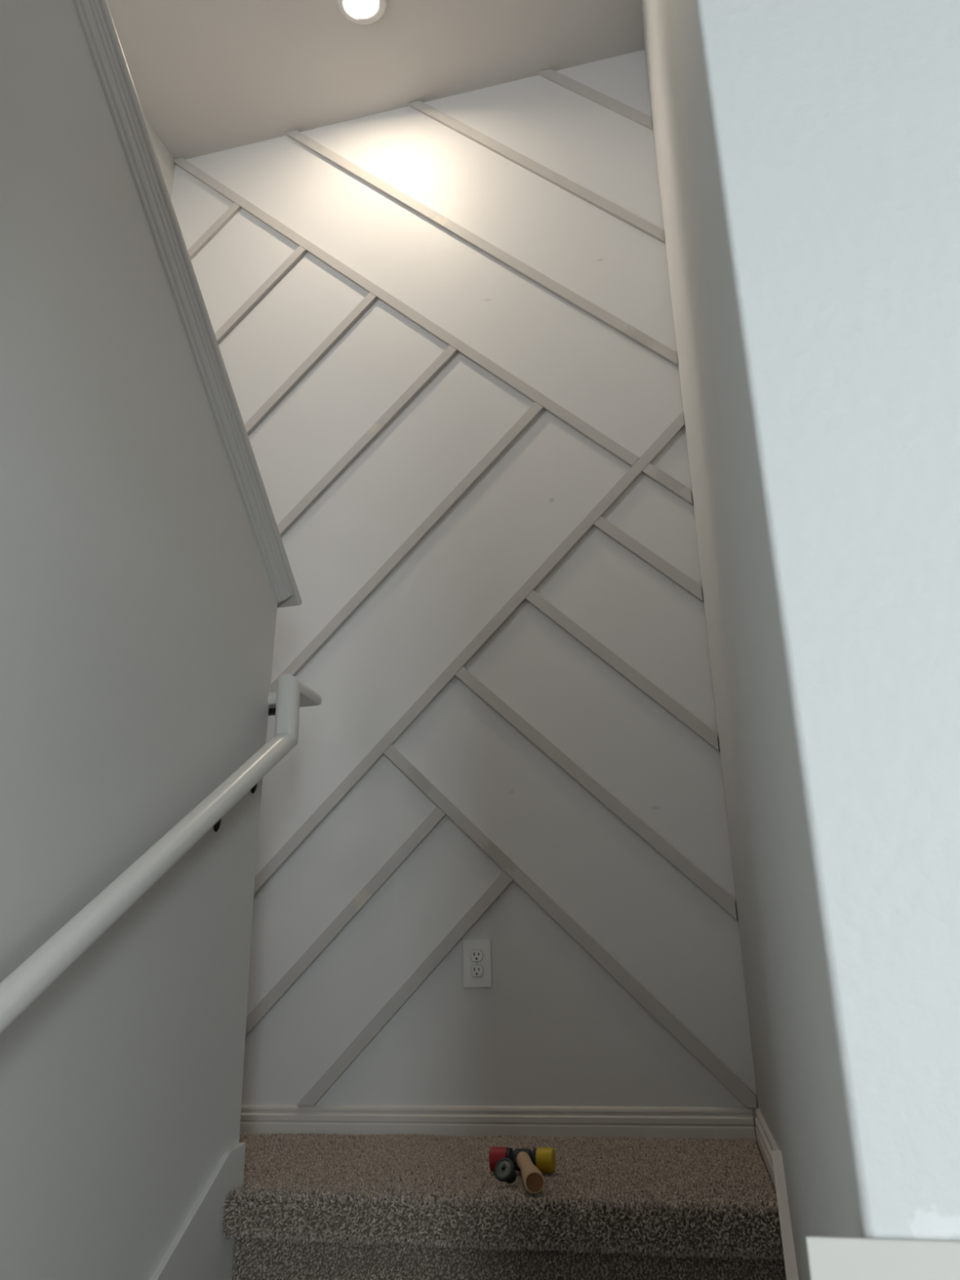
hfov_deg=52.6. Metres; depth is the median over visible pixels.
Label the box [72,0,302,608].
trim
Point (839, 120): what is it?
wall
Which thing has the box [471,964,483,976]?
receptacle
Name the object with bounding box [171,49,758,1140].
wall
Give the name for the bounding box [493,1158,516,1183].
torch
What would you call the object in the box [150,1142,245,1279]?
stair skirt board
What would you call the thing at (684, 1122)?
baseboard
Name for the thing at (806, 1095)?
wall
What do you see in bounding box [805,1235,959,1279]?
trim
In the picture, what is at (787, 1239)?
baseboard
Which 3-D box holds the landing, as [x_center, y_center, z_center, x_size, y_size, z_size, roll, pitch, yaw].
[-0.351,1.231,2.148,1.946,0.166,0.849,-6,-21,13]
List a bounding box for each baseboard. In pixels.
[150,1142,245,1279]
[240,1104,755,1140]
[754,1106,798,1279]
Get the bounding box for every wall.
[0,0,277,1279]
[143,115,175,199]
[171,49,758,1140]
[641,0,875,1279]
[702,0,959,1240]
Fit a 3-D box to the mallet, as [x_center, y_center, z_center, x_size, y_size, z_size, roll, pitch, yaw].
[0.068,0.998,1.834,0.130,0.045,0.273,-4,-20,8]
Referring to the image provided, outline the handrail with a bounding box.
[0,674,321,1033]
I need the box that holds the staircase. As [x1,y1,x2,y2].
[231,1236,785,1279]
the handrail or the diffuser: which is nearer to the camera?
the handrail
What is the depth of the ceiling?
3.58 m
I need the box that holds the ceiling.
[106,0,644,159]
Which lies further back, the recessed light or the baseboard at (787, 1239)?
the recessed light
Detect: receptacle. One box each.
[470,950,482,961]
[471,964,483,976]
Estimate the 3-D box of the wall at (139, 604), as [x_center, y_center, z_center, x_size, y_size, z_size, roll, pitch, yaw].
[-1.230,-0.936,-0.221,0.120,4.898,5.570,-6,-21,13]
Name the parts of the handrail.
bracket plate, bracket plate, bracket arm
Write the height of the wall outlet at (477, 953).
0.124 m
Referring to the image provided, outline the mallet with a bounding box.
[488,1146,555,1193]
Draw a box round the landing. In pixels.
[221,1132,783,1261]
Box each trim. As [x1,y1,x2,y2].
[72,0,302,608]
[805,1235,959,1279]
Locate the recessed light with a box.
[337,0,386,24]
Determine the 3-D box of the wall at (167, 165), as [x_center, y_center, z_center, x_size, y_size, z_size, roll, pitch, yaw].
[-2.051,-0.718,0.325,0.120,4.898,6.300,-6,-21,13]
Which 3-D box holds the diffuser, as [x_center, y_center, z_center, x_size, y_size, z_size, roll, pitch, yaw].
[-0.412,-2.228,3.391,0.115,0.006,0.115,-6,-21,13]
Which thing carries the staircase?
on the floor
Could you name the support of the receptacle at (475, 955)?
attached to the wall outlet at (477, 953)
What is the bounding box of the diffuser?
[345,0,377,17]
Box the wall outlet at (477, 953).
[462,938,491,987]

